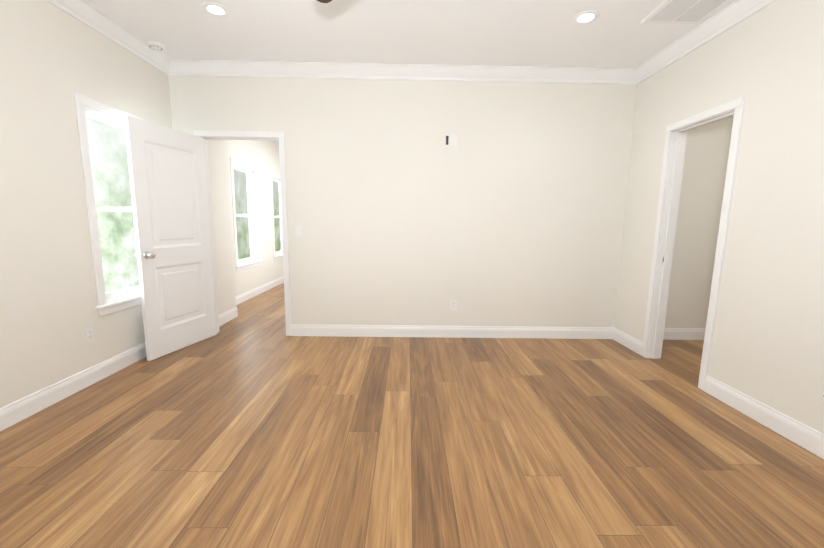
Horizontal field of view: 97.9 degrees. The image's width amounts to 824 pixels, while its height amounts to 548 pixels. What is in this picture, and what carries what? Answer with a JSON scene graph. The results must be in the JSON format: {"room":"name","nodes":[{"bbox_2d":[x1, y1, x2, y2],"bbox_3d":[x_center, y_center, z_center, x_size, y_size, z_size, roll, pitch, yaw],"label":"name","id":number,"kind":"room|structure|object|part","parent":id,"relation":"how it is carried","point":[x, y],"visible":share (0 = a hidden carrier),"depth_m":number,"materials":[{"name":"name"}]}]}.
{"room":"empty bedroom","nodes":[
{"label":"empty bedroom","id":0,"kind":"room"},
{"bbox_2d":[0,0,171,407],"bbox_3d":[-2.526,-0.394,1.506,0.160,2.816,4.623,1,8,-1],"label":"wall","id":1,"kind":"structure","parent":0,"point":[53,58],"depth_m":2.44,"materials":[{"name":"paint"}]},
{"bbox_2d":[0,343,146,430],"bbox_3d":[-2.457,0.925,1.770,0.015,0.131,4.473,1,8,-1],"label":"baseboard","id":2,"kind":"structure","parent":1,"relation":"attached to","point":[19,410],"depth_m":2.55,"materials":[{"name":"paint"}]},
{"bbox_2d":[85,326,93,342],"bbox_3d":[-2.469,0.464,2.748,0.008,0.115,0.070,1,8,-1],"label":"outlet","id":3,"kind":"object","parent":1,"relation":"attached to","point":[89,334],"visible":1,"depth_m":2.74,"materials":[{"name":"white plastic"}]},
{"bbox_2d":[46,0,173,75],"bbox_3d":[-2.385,-1.738,1.375,0.088,0.115,4.320,1,8,-1],"label":"crown molding","id":4,"kind":"structure","parent":1,"relation":"attached to","point":[81,10],"depth_m":2.88,"materials":[{"name":"paint"}]},
{"bbox_2d":[74,92,154,315],"bbox_3d":[-2.525,-0.559,3.188,0.202,1.668,0.996,1,8,-1],"label":"window","id":5,"kind":"structure","parent":1,"relation":"in","point":[83,103],"depth_m":2.84,"materials":[{"name":"paint"}]},
{"bbox_3d":[-2.528,-0.570,3.186,0.072,1.494,0.804,1,8,-1],"label":"main window sashes","id":6,"kind":"part","parent":5,"relation":"part of","materials":[{"name":"white wood"}]},
{"bbox_3d":[-2.528,-0.579,3.185,0.036,1.402,0.730,1,8,-1],"label":"glass","id":7,"kind":"part","parent":5,"relation":"part of","materials":[{"name":"clear glass"}]},
{"bbox_2d":[207,140,235,314],"bbox_3d":[-2.473,-0.784,4.249,0.320,2.816,0.677,1,8,-1],"label":"wall","id":8,"kind":"structure","parent":0,"point":[221,206],"depth_m":4.38,"materials":[{"name":"paint"}]},
{"bbox_2d":[219,304,237,325],"bbox_3d":[-2.324,0.546,4.448,0.015,0.131,0.692,1,8,-1],"label":"baseboard","id":9,"kind":"structure","parent":8,"relation":"attached to","point":[225,317],"depth_m":4.53,"materials":[{"name":"paint"}]},
{"bbox_2d":[227,140,283,295],"bbox_3d":[-2.738,-1.102,6.458,0.160,2.816,5.147,1,8,-1],"label":"wall","id":10,"kind":"structure","parent":0,"point":[263,156],"depth_m":6.37,"materials":[{"name":"paint"}]},
{"bbox_2d":[230,157,263,271],"bbox_3d":[-2.710,-0.929,5.770,0.202,1.668,0.996,1,8,-1],"label":"window","id":11,"kind":"structure","parent":10,"relation":"in","point":[254,259],"depth_m":6.07,"materials":[{"name":"paint"}]},
{"bbox_3d":[-2.713,-0.949,5.767,0.036,1.402,0.730,1,8,-1],"label":"glass","id":12,"kind":"part","parent":11,"relation":"part of","materials":[{"name":"clear glass"}]},
{"bbox_2d":[236,276,283,303],"bbox_3d":[-2.672,0.189,6.924,0.015,0.131,4.350,1,8,-1],"label":"baseboard","id":13,"kind":"structure","parent":10,"relation":"attached to","point":[256,291],"depth_m":6.21,"materials":[{"name":"paint"}]},
{"bbox_2d":[267,141,278,147],"bbox_3d":[-2.599,-2.477,6.545,0.088,0.115,4.350,1,8,-1],"label":"crown molding","id":14,"kind":"structure","parent":10,"relation":"attached to","point":[276,143],"depth_m":6.87,"materials":[{"name":"paint"}]},
{"bbox_2d":[270,172,282,260],"bbox_3d":[-2.727,-1.146,7.294,0.202,1.668,0.996,1,8,-1],"label":"window","id":15,"kind":"structure","parent":10,"relation":"in","point":[278,255],"depth_m":7.10,"materials":[{"name":"paint"}]},
{"bbox_3d":[-2.730,-1.166,7.291,0.036,1.402,0.730,1,8,-1],"label":"glass","id":16,"kind":"part","parent":15,"relation":"part of","materials":[{"name":"clear glass"}]},
{"bbox_2d":[85,0,734,68],"bbox_3d":[0.908,-2.168,3.953,7.800,0.100,10.090,1,8,-1],"label":"ceiling","id":17,"kind":"structure","parent":0,"point":[551,33],"depth_m":2.93,"materials":[{"name":"paint"}]},
{"bbox_2d":[147,41,164,50],"bbox_3d":[-2.294,-2.038,3.212,0.132,0.035,0.132,1,8,-1],"label":"smoke detector","id":18,"kind":"object","parent":17,"relation":"attached to","point":[155,45],"visible":0.98,"depth_m":3.18,"materials":[{"name":"white plastic"}]},
{"bbox_2d":[201,2,229,16],"bbox_3d":[-1.458,-1.962,2.667,0.184,0.008,0.184,1,8,-1],"label":"recessed light","id":19,"kind":"object","parent":17,"relation":"in","point":[215,9],"visible":1,"depth_m":2.66,"materials":[{"name":"paint"}]},
{"bbox_2d":[317,0,331,2],"bbox_3d":[0.012,-1.573,1.493,1.145,0.408,1.116,1,8,-1],"label":"fan","id":20,"kind":"object","parent":17,"relation":"hanging from","point":[324,1],"visible":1,"depth_m":2.04,"materials":[{"name":"brown metal"}]},
{"bbox_2d":[573,10,599,24],"bbox_3d":[1.311,-1.929,2.703,0.184,0.008,0.184,1,8,-1],"label":"recessed light","id":21,"kind":"object","parent":17,"relation":"in","point":[585,17],"visible":1,"depth_m":2.69,"materials":[{"name":"paint"}]},
{"bbox_2d":[640,0,731,23],"bbox_3d":[1.979,-1.899,2.564,0.454,0.012,0.404,1,8,-1],"label":"ceiling vent","id":22,"kind":"object","parent":17,"relation":"in","point":[681,11],"visible":1,"depth_m":2.60,"materials":[{"name":"metal"}]},
{"bbox_2d":[0,283,823,547],"bbox_3d":[0.869,0.719,4.363,7.800,0.100,10.090,1,8,-1],"label":"floor","id":23,"kind":"structure","parent":0,"point":[252,425],"depth_m":1.99,"materials":[{"name":"brown wood"}]},
{"bbox_2d":[168,75,733,327],"bbox_3d":[0.989,-0.686,3.900,7.245,2.816,0.120,1,8,-1],"label":"wall","id":24,"kind":"structure","parent":0,"point":[508,209],"depth_m":3.81,"materials":[{"name":"paint"}]},
{"bbox_2d":[193,130,290,335],"bbox_3d":[-1.792,-0.401,3.908,0.926,2.173,0.154,1,8,-1],"label":"door frame","id":25,"kind":"structure","parent":24,"relation":"attached to","point":[245,135],"depth_m":3.80,"materials":[{"name":"paint"}]},
{"bbox_2d":[124,116,216,360],"bbox_3d":[-2.260,-0.309,3.456,0.183,2.090,0.813,3,8,13],"label":"door leaf","id":26,"kind":"structure","parent":25,"relation":"attached to","point":[167,175],"depth_m":3.37,"materials":[{"name":"paint"}]},
{"bbox_3d":[-2.283,-0.163,3.133,0.074,0.066,0.066,3,8,13],"label":"knob","id":27,"kind":"part","parent":26,"relation":"part of","materials":[{"name":"silver metal"}]},
{"bbox_2d":[295,225,301,235],"bbox_3d":[-1.214,-0.464,3.840,0.070,0.115,0.012,1,8,-1],"label":"light switch","id":28,"kind":"object","parent":24,"relation":"attached to","point":[298,230],"visible":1,"depth_m":3.84,"materials":[{"name":"white plastic"}]},
{"bbox_2d":[170,59,633,83],"bbox_3d":[-0.072,-2.021,3.593,4.762,0.115,0.088,1,8,-1],"label":"crown molding","id":29,"kind":"structure","parent":24,"relation":"attached to","point":[224,68],"depth_m":3.59,"materials":[{"name":"paint"}]},
{"bbox_2d":[445,135,448,144],"bbox_3d":[0.364,-1.390,3.728,0.035,0.100,0.006,1,8,-1],"label":"media box","id":30,"kind":"object","parent":24,"relation":"attached to","point":[446,136],"depth_m":3.73,"materials":[{"name":"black plastic"}]},
{"bbox_2d":[291,324,613,338],"bbox_3d":[0.462,0.646,4.015,3.619,0.131,0.015,1,8,-1],"label":"baseboard","id":31,"kind":"structure","parent":24,"relation":"attached to","point":[296,329],"depth_m":4.01,"materials":[{"name":"paint"}]},
{"bbox_2d":[450,135,456,145],"bbox_3d":[0.432,-1.389,3.729,0.070,0.115,0.007,1,8,-1],"label":"media box","id":32,"kind":"object","parent":24,"relation":"attached to","point":[453,140],"depth_m":3.73,"materials":[{"name":"white plastic"}]},
{"bbox_2d":[450,300,456,309],"bbox_3d":[0.459,0.343,3.975,0.070,0.115,0.008,1,8,-1],"label":"outlet","id":33,"kind":"object","parent":24,"relation":"attached to","point":[453,304],"visible":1,"depth_m":3.97,"materials":[{"name":"white plastic"}]},
{"bbox_2d":[663,328,705,339],"bbox_3d":[3.412,0.681,4.054,2.042,0.131,0.015,1,8,-1],"label":"baseboard","id":34,"kind":"structure","parent":24,"relation":"attached to","point":[669,333],"depth_m":4.04,"materials":[{"name":"paint"}]},
{"bbox_2d":[614,0,823,433],"bbox_3d":[2.376,-0.336,1.570,0.120,2.816,4.623,1,8,-1],"label":"wall","id":35,"kind":"structure","parent":0,"point":[767,345],"depth_m":2.36,"materials":[{"name":"paint"}]},
{"bbox_2d":[612,328,642,355],"bbox_3d":[2.267,0.707,3.765,0.015,0.131,0.502,1,8,-1],"label":"baseboard","id":36,"kind":"structure","parent":35,"relation":"attached to","point":[626,340],"depth_m":3.76,"materials":[{"name":"paint"}]},
{"bbox_2d":[642,97,744,390],"bbox_3d":[2.355,-0.211,3.010,0.154,2.163,0.746,1,8,-1],"label":"door frame","id":37,"kind":"structure","parent":35,"relation":"attached to","point":[671,179],"depth_m":3.21,"materials":[{"name":"paint"}]},
{"bbox_2d":[634,0,775,83],"bbox_3d":[2.290,-1.682,1.436,0.088,0.115,4.320,1,8,-1],"label":"crown molding","id":38,"kind":"structure","parent":35,"relation":"attached to","point":[734,13],"depth_m":2.81,"materials":[{"name":"paint"}]},
{"bbox_2d":[704,375,823,458],"bbox_3d":[2.296,1.072,1.203,0.015,0.131,3.202,1,8,-1],"label":"baseboard","id":39,"kind":"structure","parent":35,"relation":"attached to","point":[808,438],"depth_m":2.29,"materials":[{"name":"paint"}]},
{"bbox_2d":[818,381,823,402],"bbox_3d":[2.294,0.663,1.986,0.008,0.115,0.070,1,8,-1],"label":"outlet","id":40,"kind":"object","parent":35,"relation":"attached to","point":[821,395],"visible":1,"depth_m":2.01,"materials":[{"name":"white plastic"}]},
{"label":"outside","id":41,"kind":"structure","parent":0,"visible":0},
{"bbox_2d":[86,117,280,292],"bbox_3d":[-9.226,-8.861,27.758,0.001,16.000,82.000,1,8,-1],"label":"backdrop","id":42,"kind":"structure","parent":41,"point":[114,154],"depth_m":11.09,"materials":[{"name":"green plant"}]}
]}

